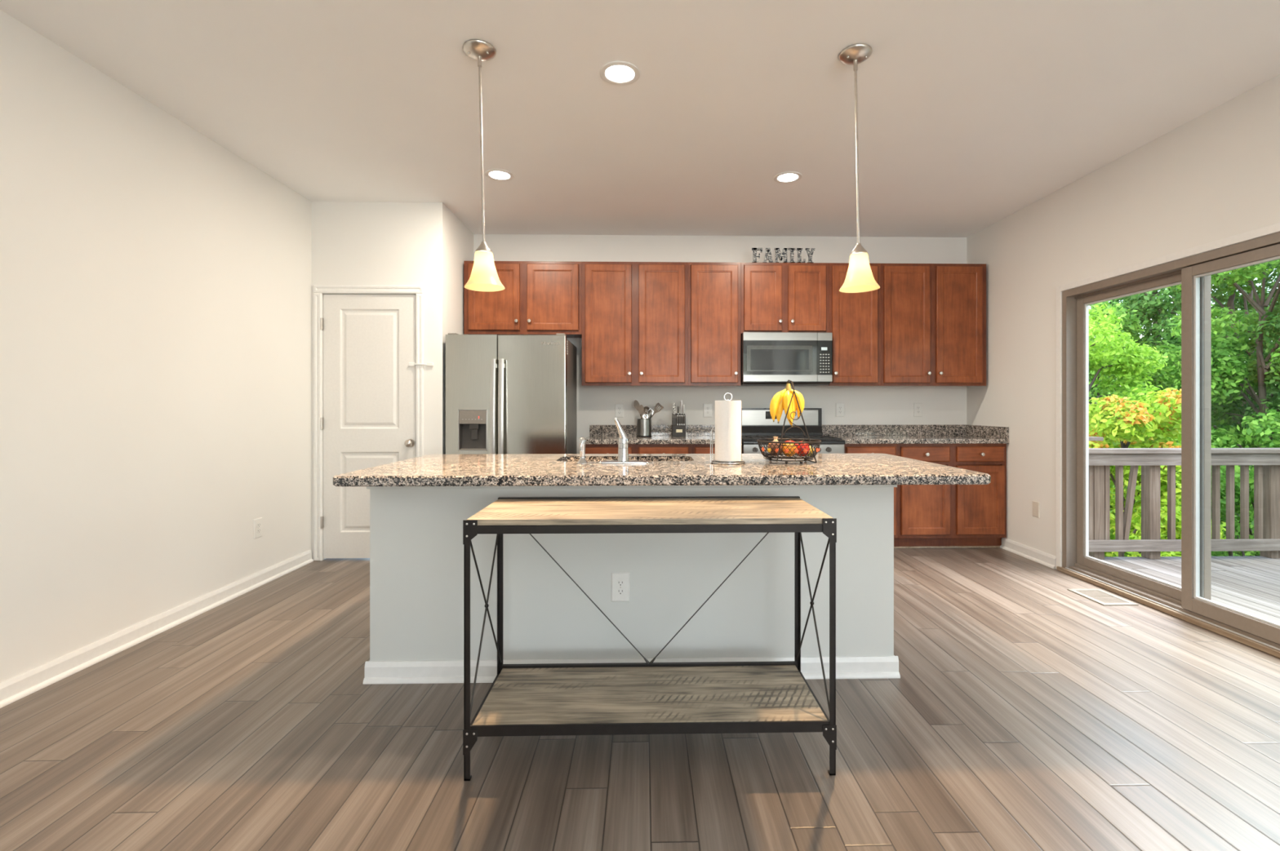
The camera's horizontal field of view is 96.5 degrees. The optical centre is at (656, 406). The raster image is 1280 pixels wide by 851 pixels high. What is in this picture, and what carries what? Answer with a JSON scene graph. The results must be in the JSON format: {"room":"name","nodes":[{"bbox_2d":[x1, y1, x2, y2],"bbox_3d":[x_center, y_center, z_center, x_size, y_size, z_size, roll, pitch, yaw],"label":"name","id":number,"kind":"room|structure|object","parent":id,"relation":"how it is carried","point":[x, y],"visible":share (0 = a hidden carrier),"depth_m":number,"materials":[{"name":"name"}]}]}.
{"room":"kitchen","nodes":[
{"label":"kitchen","id":0,"kind":"room"},
{"bbox_2d":[0,9,311,683],"bbox_3d":[-2.618,-0.195,0.817,0.120,2.747,8.954,0,0,-1],"label":"wall","id":1,"kind":"structure","parent":0,"point":[156,281],"depth_m":2.83,"materials":[{"name":"paint"}]},
{"bbox_2d":[0,550,313,708],"bbox_3d":[-2.532,1.135,0.350,0.027,0.088,7.996,0,0,-1],"label":"baseboard","id":2,"kind":"structure","parent":1,"relation":"attached to","point":[12,690],"depth_m":2.81,"materials":[{"name":"white paint"}]},
{"bbox_2d":[253,517,262,538],"bbox_3d":[-2.620,0.800,3.758,0.009,0.126,0.080,0,0,-1],"label":"wall outlet","id":3,"kind":"object","parent":1,"relation":"attached to","point":[257,522],"visible":1,"depth_m":3.75,"materials":[{"name":"white plastic"}]},
{"bbox_2d":[311,201,447,560],"bbox_3d":[-2.144,-0.195,4.430,0.994,2.747,0.100,0,0,-1],"label":"wall","id":4,"kind":"structure","parent":0,"point":[368,243],"depth_m":4.38,"materials":[{"name":"paint"}]},
{"bbox_2d":[320,294,416,558],"bbox_3d":[-2.205,0.153,4.370,0.719,2.024,0.100,0,0,-1],"label":"door","id":5,"kind":"structure","parent":4,"relation":"in","point":[369,420],"depth_m":4.39,"materials":[{"name":"paint"}]},
{"bbox_2d":[408,362,433,366],"bbox_3d":[-1.807,-0.323,4.375,0.188,0.029,0.035,0,0,-1],"label":"child safety latch","id":6,"kind":"object","parent":5,"relation":"attached to","point":[411,364],"visible":1,"depth_m":4.38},
{"bbox_2d":[313,284,423,560],"bbox_3d":[-2.203,0.126,4.370,0.829,2.106,0.016,0,0,-1],"label":"trim","id":7,"kind":"structure","parent":4,"relation":"attached to","point":[318,290],"depth_m":4.36,"materials":[{"name":"white paint"}]},
{"bbox_2d":[447,208,473,334],"bbox_3d":[-1.706,-0.195,4.843,0.100,2.747,0.706,0,0,-1],"label":"wall","id":8,"kind":"structure","parent":0,"point":[460,237],"depth_m":4.72,"materials":[{"name":"paint"}]},
{"bbox_2d":[0,547,1279,850],"bbox_3d":[0.162,1.209,0.821,5.678,0.060,8.834,0,0,-1],"label":"floor","id":9,"kind":"structure","parent":0,"point":[1024,712],"depth_m":1.95,"materials":[{"name":"brown wood"}]},
{"bbox_2d":[445,333,576,454],"bbox_3d":[-1.165,0.305,4.733,0.914,1.737,0.864,0,0,-1],"label":"refrigerator","id":10,"kind":"object","parent":9,"relation":"on","point":[505,393],"visible":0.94,"depth_m":4.38,"materials":[{"name":"grey metal"}]},
{"bbox_2d":[363,484,900,684],"bbox_3d":[-0.103,0.742,2.804,2.306,0.874,0.709,0,0,-1],"label":"kitchen island","id":11,"kind":"object","parent":9,"relation":"on","point":[416,546],"visible":0.62,"depth_m":2.48,"materials":[{"name":"paint"}]},
{"bbox_2d":[611,572,630,601],"bbox_3d":[-0.156,0.782,2.472,0.080,0.126,0.009,0,0,-1],"label":"wall outlet","id":12,"kind":"object","parent":11,"relation":"attached to","point":[620,581],"visible":1,"depth_m":2.47,"materials":[{"name":"white plastic"}]},
{"bbox_2d":[616,579,624,586],"bbox_3d":[-0.156,0.764,2.469,0.034,0.029,0.003,0,0,-1],"label":"receptacle","id":13,"kind":"object","parent":12,"relation":"attached to","point":[620,583],"depth_m":2.47,"materials":[{"name":"white plastic"}]},
{"bbox_2d":[616,588,624,595],"bbox_3d":[-0.156,0.801,2.469,0.034,0.029,0.003,0,0,-1],"label":"receptacle","id":14,"kind":"object","parent":12,"relation":"attached to","point":[619,591],"depth_m":2.47,"materials":[{"name":"white plastic"}]},
{"bbox_2d":[333,453,990,486],"bbox_3d":[0.025,0.285,2.696,2.550,0.040,1.010,0,0,-1],"label":"island countertop","id":15,"kind":"structure","parent":11,"relation":"on","point":[494,469],"depth_m":2.33,"materials":[{"name":"stone"}]},
{"bbox_2d":[577,437,587,464],"bbox_3d":[-0.344,0.204,2.653,0.050,0.120,0.050,0,0,-1],"label":"sprayer","id":16,"kind":"object","parent":15,"relation":"on","point":[582,442],"visible":1,"depth_m":2.64,"materials":[{"name":"silver metal"}]},
{"bbox_2d":[596,417,649,464],"bbox_3d":[-0.157,0.159,2.747,0.248,0.211,0.239,0,0,-1],"label":"kitchen faucet","id":17,"kind":"object","parent":15,"relation":"on","point":[623,442],"visible":1,"depth_m":2.64,"materials":[{"name":"silver metal"}]},
{"bbox_2d":[710,392,745,464],"bbox_3d":[0.332,0.099,2.668,0.167,0.330,0.163,0,0,-1],"label":"paper towel holder","id":18,"kind":"object","parent":15,"relation":"on","point":[715,462],"visible":0.69,"depth_m":2.66,"materials":[{"name":"silver metal"}]},
{"bbox_2d":[715,400,741,462],"bbox_3d":[0.334,0.112,2.668,0.123,0.278,0.123,0,0,-1],"label":"paper towel roll","id":19,"kind":"object","parent":18,"relation":"on","point":[727,413],"visible":1,"depth_m":2.62,"materials":[{"name":"white paper"}]},
{"bbox_2d":[756,379,821,464],"bbox_3d":[0.628,0.069,2.715,0.311,0.391,0.311,0,0,-1],"label":"fruit basket","id":20,"kind":"object","parent":15,"relation":"on","point":[811,457],"visible":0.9,"depth_m":2.62,"materials":[{"name":"black metal"}]},
{"bbox_2d":[768,436,782,456],"bbox_3d":[0.556,0.187,2.668,0.071,0.090,0.071,0,0,-1],"label":"onion","id":21,"kind":"object","parent":20,"relation":"in","point":[775,437],"visible":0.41,"depth_m":2.65,"materials":[{"name":"brown food"}]},
{"bbox_2d":[769,383,804,426],"bbox_3d":[0.620,-0.006,2.716,0.167,0.207,0.071,0,0,-1],"label":"banana bunch","id":22,"kind":"object","parent":20,"relation":"hanging from","point":[780,401],"visible":0.94,"depth_m":2.70,"materials":[{"name":"yellow food"}]},
{"bbox_2d":[782,444,796,457],"bbox_3d":[0.617,0.200,2.660,0.069,0.066,0.069,0,0,-1],"label":"orange","id":23,"kind":"object","parent":20,"relation":"in","point":[784,447],"visible":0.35,"depth_m":2.63,"materials":[{"name":"orange food"}]},
{"bbox_2d":[795,441,809,456],"bbox_3d":[0.680,0.196,2.668,0.071,0.075,0.071,0,0,-1],"label":"apple","id":24,"kind":"object","parent":20,"relation":"in","point":[798,446],"visible":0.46,"depth_m":2.64,"materials":[{"name":"red food"}]},
{"bbox_2d":[585,444,691,453],"bbox_3d":[-0.167,0.742,4.913,0.891,0.872,0.630,0,0,-1],"label":"base cabinet","id":25,"kind":"object","parent":9,"relation":"on","point":[589,448],"visible":0.08,"depth_m":4.63,"materials":[{"name":"brown wood"}]},
{"bbox_2d":[585,425,715,444],"bbox_3d":[0.040,0.237,4.926,1.286,0.134,0.617,0,0,-1],"label":"countertop","id":26,"kind":"structure","parent":25,"relation":"on","point":[598,434],"depth_m":5.20,"materials":[{"name":"grey stone"}]},
{"bbox_2d":[636,418,652,437],"bbox_3d":[-0.110,0.189,5.019,0.136,0.156,0.136,0,0,-1],"label":"utensil holder","id":27,"kind":"object","parent":26,"relation":"on","point":[643,426],"visible":0.98,"depth_m":4.96,"materials":[{"name":"metal"}]},
{"bbox_2d":[634,400,642,419],"bbox_3d":[-0.138,0.096,5.010,0.126,0.302,0.015,0,0,9],"label":"spoon","id":28,"kind":"object","parent":27,"relation":"in","point":[637,405],"visible":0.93,"depth_m":5.01,"materials":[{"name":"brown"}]},
{"bbox_2d":[638,404,644,419],"bbox_3d":[-0.135,0.116,4.989,0.048,0.260,0.013,0,0,-1],"label":"spoon","id":29,"kind":"object","parent":27,"relation":"in","point":[641,410],"visible":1,"depth_m":4.98,"materials":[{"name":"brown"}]},
{"bbox_2d":[643,406,650,414],"bbox_3d":[-0.089,0.123,5.049,0.071,0.244,0.011,0,0,-1],"label":"slotted spoon","id":30,"kind":"object","parent":27,"relation":"in","point":[647,408],"visible":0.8,"depth_m":5.05,"materials":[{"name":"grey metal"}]},
{"bbox_2d":[650,402,663,418],"bbox_3d":[-0.051,0.107,5.021,0.231,0.283,0.011,0,0,0],"label":"spatula","id":31,"kind":"object","parent":27,"relation":"in","point":[658,404],"visible":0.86,"depth_m":5.02,"materials":[{"name":"grey metal"}]},
{"bbox_2d":[671,413,685,437],"bbox_3d":[0.196,0.164,5.035,0.113,0.205,0.122,0,0,-1],"label":"knife block","id":32,"kind":"object","parent":26,"relation":"on","point":[677,431],"visible":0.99,"depth_m":4.98,"materials":[{"name":"black paint"}]},
{"bbox_2d":[672,402,675,414],"bbox_3d":[0.155,0.018,5.032,0.024,0.106,0.030,0,0,-1],"label":"kitchen knife","id":33,"kind":"object","parent":32,"relation":"in","point":[673,403],"visible":1,"depth_m":5.02,"materials":[{"name":"metal"}]},
{"bbox_2d":[680,400,682,414],"bbox_3d":[0.220,0.008,5.043,0.022,0.122,0.031,0,0,-1],"label":"kitchen knife","id":34,"kind":"object","parent":32,"relation":"in","point":[681,402],"visible":1,"depth_m":5.03,"materials":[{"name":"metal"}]},
{"bbox_2d":[682,404,684,414],"bbox_3d":[0.239,0.026,5.030,0.017,0.092,0.027,0,0,-1],"label":"kitchen knife","id":35,"kind":"object","parent":32,"relation":"in","point":[683,405],"visible":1,"depth_m":5.02,"materials":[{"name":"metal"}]},
{"bbox_2d":[462,496,836,781],"bbox_3d":[-0.022,0.766,2.022,1.182,0.824,0.435,0,0,-1],"label":"console table","id":36,"kind":"object","parent":9,"relation":"on","point":[647,698],"visible":1,"depth_m":1.92,"materials":[{"name":"brown wood"}]},
{"bbox_2d":[471,665,827,725],"bbox_3d":[-0.022,1.019,2.015,1.134,0.020,0.395,0,0,-1],"label":"shelf","id":37,"kind":"object","parent":36,"relation":"attached to","point":[520,695],"depth_m":1.99,"materials":[{"name":"brown wood"}]},
{"bbox_2d":[691,444,715,453],"bbox_3d":[0.478,0.742,4.928,0.397,0.872,0.630,0,0,-1],"label":"base cabinet","id":38,"kind":"object","parent":9,"relation":"on","point":[695,448],"visible":0.02,"depth_m":4.64,"materials":[{"name":"brown wood"}]},
{"bbox_2d":[741,408,845,453],"bbox_3d":[1.102,0.597,4.911,0.830,1.162,0.682,0,0,-1],"label":"gas range","id":39,"kind":"object","parent":9,"relation":"on","point":[757,424],"visible":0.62,"depth_m":5.14,"materials":[{"name":"metal"}]},
{"bbox_2d":[741,440,845,444],"bbox_3d":[1.103,0.290,4.864,0.830,0.032,0.535,0,0,-1],"label":"cooktop","id":40,"kind":"object","parent":39,"relation":"in","point":[743,442],"depth_m":4.60,"materials":[{"name":"black ceramic"}]},
{"bbox_2d":[844,444,897,548],"bbox_3d":[1.752,0.742,4.957,0.449,0.872,0.630,0,0,-1],"label":"base cabinet","id":41,"kind":"object","parent":9,"relation":"on","point":[889,449],"visible":0.11,"depth_m":4.68,"materials":[{"name":"brown wood"}]},
{"bbox_2d":[894,444,1006,548],"bbox_3d":[2.429,0.742,4.972,0.905,0.872,0.630,0,0,-1],"label":"base cabinet","id":42,"kind":"object","parent":9,"relation":"on","point":[930,516],"visible":0.6,"depth_m":4.70,"materials":[{"name":"brown wood"}]},
{"bbox_2d":[822,425,1008,444],"bbox_3d":[2.202,0.237,4.976,1.364,0.134,0.617,0,0,-1],"label":"countertop","id":43,"kind":"structure","parent":42,"relation":"on","point":[851,434],"depth_m":5.16,"materials":[{"name":"grey stone"}]},
{"bbox_2d":[1066,588,1138,605],"bbox_3d":[2.746,1.176,3.526,0.208,0.006,0.293,0,0,-1],"label":"floor vent","id":44,"kind":"object","parent":9,"relation":"in","point":[1099,596],"visible":1,"depth_m":3.51,"materials":[{"name":"beige metal"}]},
{"bbox_2d":[0,0,1279,237],"bbox_3d":[0.222,-1.668,0.822,5.798,0.200,9.074,0,0,-1],"label":"ceiling","id":45,"kind":"structure","parent":0,"point":[971,113],"depth_m":2.83,"materials":[{"name":"paint"}]},
{"bbox_2d":[462,39,505,291],"bbox_3d":[-0.766,-1.044,2.508,0.172,1.046,0.172,-1,0,-1],"label":"pendant lamp","id":46,"kind":"object","parent":45,"relation":"hanging from","point":[484,277],"visible":1,"depth_m":2.49,"materials":[{"name":"silver metal"}]},
{"bbox_2d":[484,168,514,181],"bbox_3d":[-1.063,-1.564,3.867,0.190,0.006,0.190,0,0,-1],"label":"recessed light","id":47,"kind":"object","parent":45,"relation":"in","point":[499,175],"visible":1,"depth_m":3.86,"materials":[{"name":"white paint"}]},
{"bbox_2d":[600,61,639,85],"bbox_3d":[-0.173,-1.564,2.687,0.190,0.006,0.190,0,0,-1],"label":"recessed light","id":48,"kind":"object","parent":45,"relation":"in","point":[615,73],"visible":1,"depth_m":2.68,"materials":[{"name":"white paint"}]},
{"bbox_2d":[773,171,802,183],"bbox_3d":[0.897,-1.564,3.907,0.190,0.006,0.190,0,0,-1],"label":"recessed light","id":49,"kind":"object","parent":45,"relation":"in","point":[789,176],"visible":1,"depth_m":3.90,"materials":[{"name":"white paint"}]},
{"bbox_2d":[838,44,879,293],"bbox_3d":[0.891,-1.044,2.536,0.172,1.046,0.172,-1,0,-1],"label":"pendant lamp","id":50,"kind":"object","parent":45,"relation":"hanging from","point":[860,278],"visible":1,"depth_m":2.52,"materials":[{"name":"silver metal"}]},
{"bbox_2d":[473,234,966,453],"bbox_3d":[0.626,-0.195,5.310,4.784,2.747,0.120,0,0,-1],"label":"wall","id":51,"kind":"structure","parent":0,"point":[595,405],"depth_m":5.25,"materials":[{"name":"paint"}]},
{"bbox_2d":[463,261,582,337],"bbox_3d":[-1.142,-0.926,5.011,0.997,0.622,0.392,0,0,-1],"label":"upper cabinet","id":52,"kind":"object","parent":51,"relation":"attached to","point":[538,297],"visible":0.98,"depth_m":4.85,"materials":[{"name":"brown wood"}]},
{"bbox_2d":[614,404,623,417],"bbox_3d":[-0.340,0.038,5.222,0.080,0.126,0.009,0,0,-1],"label":"wall outlet","id":53,"kind":"object","parent":51,"relation":"attached to","point":[619,408],"visible":1,"depth_m":5.22,"materials":[{"name":"white plastic"}]},
{"bbox_2d":[582,262,688,386],"bbox_3d":[-0.188,-0.708,5.033,0.909,1.059,0.392,0,0,-1],"label":"upper cabinet","id":54,"kind":"object","parent":51,"relation":"attached to","point":[635,314],"visible":1,"depth_m":4.88,"materials":[{"name":"brown wood"}]},
{"bbox_2d":[589,425,715,435],"bbox_3d":[0.033,0.218,5.224,1.286,0.096,0.020,0,0,-1],"label":"backsplash","id":55,"kind":"structure","parent":51,"relation":"attached to","point":[594,430],"depth_m":5.21,"materials":[{"name":"stone"}]},
{"bbox_2d":[703,403,711,417],"bbox_3d":[0.470,0.036,5.241,0.080,0.126,0.009,0,0,-1],"label":"wall outlet","id":56,"kind":"object","parent":51,"relation":"attached to","point":[707,406],"visible":1,"depth_m":5.24,"materials":[{"name":"white plastic"}]},
{"bbox_2d":[688,262,741,386],"bbox_3d":[0.494,-0.708,5.049,0.454,1.059,0.392,0,0,-1],"label":"upper cabinet","id":57,"kind":"object","parent":51,"relation":"attached to","point":[714,289],"visible":0.98,"depth_m":4.89,"materials":[{"name":"brown wood"}]},
{"bbox_2d":[741,262,829,333],"bbox_3d":[1.103,-0.932,5.063,0.761,0.610,0.392,0,0,-1],"label":"upper cabinet","id":58,"kind":"object","parent":51,"relation":"attached to","point":[776,297],"visible":1,"depth_m":4.90,"materials":[{"name":"brown wood"}]},
{"bbox_2d":[751,248,762,262],"bbox_3d":[0.871,-1.306,4.954,0.090,0.136,0.016,0,0,-1],"label":"letter","id":59,"kind":"object","parent":58,"relation":"on","point":[755,255],"visible":0.94,"depth_m":4.95,"materials":[{"name":"grey metal"}]},
{"bbox_2d":[762,248,773,262],"bbox_3d":[0.968,-1.306,4.957,0.096,0.136,0.016,0,0,-1],"label":"letter","id":60,"kind":"object","parent":58,"relation":"on","point":[768,252],"visible":0.88,"depth_m":4.95,"materials":[{"name":"grey metal"}]},
{"bbox_2d":[773,248,788,262],"bbox_3d":[1.082,-1.306,4.959,0.120,0.136,0.016,0,0,-1],"label":"letter","id":61,"kind":"object","parent":58,"relation":"on","point":[778,254],"visible":0.91,"depth_m":4.95,"materials":[{"name":"grey metal"}]},
{"bbox_2d":[741,332,832,386],"bbox_3d":[1.104,-0.407,5.042,0.756,0.440,0.430,0,0,-1],"label":"microwave","id":62,"kind":"object","parent":58,"relation":"attached to","point":[767,358],"visible":0.99,"depth_m":4.83,"materials":[{"name":"silver metal"}]},
{"bbox_2d":[788,248,795,262],"bbox_3d":[1.176,-1.306,4.961,0.056,0.136,0.016,0,0,-1],"label":"letter","id":63,"kind":"object","parent":58,"relation":"on","point":[791,250],"visible":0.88,"depth_m":4.95,"materials":[{"name":"grey metal"}]},
{"bbox_2d":[796,248,805,262],"bbox_3d":[1.253,-1.306,4.963,0.074,0.136,0.016,0,0,-1],"label":"letter","id":64,"kind":"object","parent":58,"relation":"on","point":[799,250],"visible":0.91,"depth_m":4.96,"materials":[{"name":"grey metal"}]},
{"bbox_2d":[804,248,815,262],"bbox_3d":[1.335,-1.306,4.965,0.082,0.136,0.016,0,0,-1],"label":"letter","id":65,"kind":"object","parent":58,"relation":"on","point":[810,254],"visible":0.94,"depth_m":4.96,"materials":[{"name":"grey metal"}]},
{"bbox_2d":[835,403,844,417],"bbox_3d":[1.692,0.033,5.269,0.080,0.126,0.009,0,0,-1],"label":"wall outlet","id":66,"kind":"object","parent":51,"relation":"attached to","point":[839,406],"visible":1,"depth_m":5.27,"materials":[{"name":"white plastic"}]},
{"bbox_2d":[820,262,880,386],"bbox_3d":[1.711,-0.708,5.077,0.453,1.059,0.392,0,0,-1],"label":"upper cabinet","id":67,"kind":"object","parent":51,"relation":"attached to","point":[855,318],"visible":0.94,"depth_m":4.92,"materials":[{"name":"brown wood"}]},
{"bbox_2d":[822,425,965,435],"bbox_3d":[2.185,0.218,5.274,1.344,0.096,0.020,0,0,-1],"label":"backsplash","id":68,"kind":"structure","parent":51,"relation":"attached to","point":[828,430],"depth_m":5.26,"materials":[{"name":"stone"}]},
{"bbox_2d":[913,403,922,417],"bbox_3d":[2.420,0.032,5.286,0.080,0.126,0.009,0,0,-1],"label":"wall outlet","id":69,"kind":"object","parent":51,"relation":"attached to","point":[917,407],"visible":1,"depth_m":5.28,"materials":[{"name":"white plastic"}]},
{"bbox_2d":[880,263,986,386],"bbox_3d":[2.397,-0.708,5.093,0.919,1.059,0.392,0,0,-1],"label":"upper cabinet","id":70,"kind":"object","parent":51,"relation":"attached to","point":[933,316],"visible":1,"depth_m":4.93,"materials":[{"name":"brown wood"}]},
{"bbox_2d":[966,74,1279,555],"bbox_3d":[3.050,-0.195,0.887,0.140,2.747,8.834,0,0,-1],"label":"wall","id":71,"kind":"structure","parent":0,"point":[1214,176],"depth_m":3.92,"materials":[{"name":"paint"}]},
{"bbox_2d":[1000,537,1055,568],"bbox_3d":[2.972,1.135,0.624,0.027,0.088,8.290,0,0,-1],"label":"baseboard","id":72,"kind":"structure","parent":71,"relation":"attached to","point":[1046,559],"depth_m":4.42,"materials":[{"name":"white paint"}]},
{"bbox_2d":[1032,501,1039,518],"bbox_3d":[2.896,0.786,4.365,0.007,0.120,0.076,0,0,-1],"label":"wall plate","id":73,"kind":"object","parent":71,"relation":"attached to","point":[1036,505],"visible":1,"depth_m":4.35,"materials":[{"name":"beige plastic"}]},
{"bbox_2d":[1055,222,1279,568],"bbox_3d":[2.920,0.157,3.174,0.013,2.045,1.932,0,0,-1],"label":"trim","id":74,"kind":"structure","parent":71,"relation":"attached to","point":[1273,228],"depth_m":4.09,"materials":[{"name":"white paint"}]},
{"bbox_2d":[1056,232,1279,658],"bbox_3d":[2.985,0.178,3.175,0.175,1.999,1.872,0,0,-1],"label":"door","id":75,"kind":"structure","parent":71,"relation":"in","point":[1191,602],"depth_m":3.16,"materials":[{"name":"beige plastic"}]},
{"label":"outside","id":76,"kind":"structure","parent":0,"visible":0},
{"bbox_2d":[1101,555,1279,624],"bbox_3d":[4.827,1.309,2.012,3.455,0.040,5.800,0,0,-1],"label":"deck","id":77,"kind":"object","parent":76,"point":[1250,584],"depth_m":4.31,"materials":[{"name":"grey wood"}]},
{"bbox_2d":[1088,448,1279,559],"bbox_3d":[4.715,0.823,4.841,3.350,0.932,0.153,0,0,-1],"label":"deck railing","id":78,"kind":"object","parent":77,"relation":"on","point":[1265,461],"visible":0.74,"depth_m":4.82,"materials":[{"name":"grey wood"}]},
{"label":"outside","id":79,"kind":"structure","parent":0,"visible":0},
{"bbox_3d":[19.420,4.279,25.453,100.000,0.200,110.000,0,0,-1],"label":"ground","id":80,"kind":"structure","parent":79,"visible":0},
{"bbox_2d":[1088,436,1103,440],"bbox_3d":[3.796,2.244,5.853,1.460,3.861,0.168,0,0,-1],"label":"stair railing","id":81,"kind":"object","parent":80,"relation":"on","point":[1091,438],"visible":0.12,"depth_m":5.78,"materials":[{"name":"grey wood"}]},
{"bbox_2d":[1088,337,1145,401],"bbox_3d":[12.420,0.783,17.996,5.201,6.803,4.625,0,0,3],"label":"leafy tree","id":82,"kind":"object","parent":80,"relation":"on","point":[1100,381],"visible":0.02,"depth_m":17.53,"materials":[{"name":"green plant"}]},
{"bbox_2d":[1088,302,1153,499],"bbox_3d":[8.305,0.444,12.246,4.455,7.483,3.772,0,0,-40],"label":"leafy tree","id":83,"kind":"object","parent":80,"relation":"on","point":[1101,303],"visible":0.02,"depth_m":11.37,"materials":[{"name":"green plant"}]},
{"bbox_2d":[1088,303,1181,556],"bbox_3d":[6.089,1.375,8.240,2.448,5.615,2.494,0,0,-38],"label":"leafy tree","id":84,"kind":"object","parent":80,"relation":"on","point":[1133,363],"visible":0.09,"depth_m":7.87,"materials":[{"name":"green plant"}]},
{"bbox_2d":[1088,387,1226,557],"bbox_3d":[5.745,1.981,6.961,1.853,4.402,1.978,0,0,-32],"label":"leafy shrub","id":85,"kind":"object","parent":80,"relation":"on","point":[1133,428],"visible":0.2,"depth_m":6.50,"materials":[{"name":"green plant"}]},
{"bbox_2d":[1088,300,1226,556],"bbox_3d":[11.045,0.808,14.125,3.971,6.756,3.863,0,0,-11],"label":"leafy tree","id":86,"kind":"object","parent":80,"relation":"on","point":[1127,321],"visible":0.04,"depth_m":13.61,"materials":[{"name":"green plant"}]},
{"bbox_2d":[1088,263,1279,475],"bbox_3d":[14.318,-0.763,13.828,5.576,9.893,5.882,0,0,-1],"label":"leafy tree","id":87,"kind":"object","parent":80,"relation":"on","point":[1144,304],"visible":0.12,"depth_m":14.23,"materials":[{"name":"green plant"}]},
{"bbox_2d":[1090,283,1279,485],"bbox_3d":[16.359,-1.714,18.203,6.098,11.794,6.593,0,0,25],"label":"leafy tree","id":88,"kind":"object","parent":80,"relation":"on","point":[1156,292],"visible":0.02,"depth_m":17.89,"materials":[{"name":"green plant"}]},
{"bbox_2d":[1092,284,1279,475],"bbox_3d":[20.675,-2.341,22.865,6.535,13.051,7.568,0,0,-1],"label":"leafy tree","id":89,"kind":"object","parent":80,"relation":"on","point":[1256,285],"visible":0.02,"depth_m":21.54,"materials":[{"name":"green plant"}]},
{"bbox_2d":[1135,444,1259,556],"bbox_3d":[7.505,2.342,6.987,2.314,3.686,2.903,0,0,-1],"label":"leafy shrub","id":90,"kind":"object","parent":80,"relation":"on","point":[1237,477],"visible":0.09,"depth_m":6.95,"materials":[{"name":"green plant"}]},
{"bbox_2d":[1144,259,1279,556],"bbox_3d":[11.495,0.282,10.707,3.584,7.803,4.115,0,0,19],"label":"leafy tree","id":91,"kind":"object","parent":80,"relation":"on","point":[1224,367],"visible":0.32,"depth_m":10.73,"materials":[{"name":"green plant"}]},
{"bbox_2d":[1211,259,1279,440],"bbox_3d":[13.284,-0.020,10.645,4.815,8.407,4.482,0,0,-25],"label":"leafy tree","id":92,"kind":"object","parent":80,"relation":"on","point":[1268,348],"visible":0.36,"depth_m":10.83,"materials":[{"name":"green plant"}]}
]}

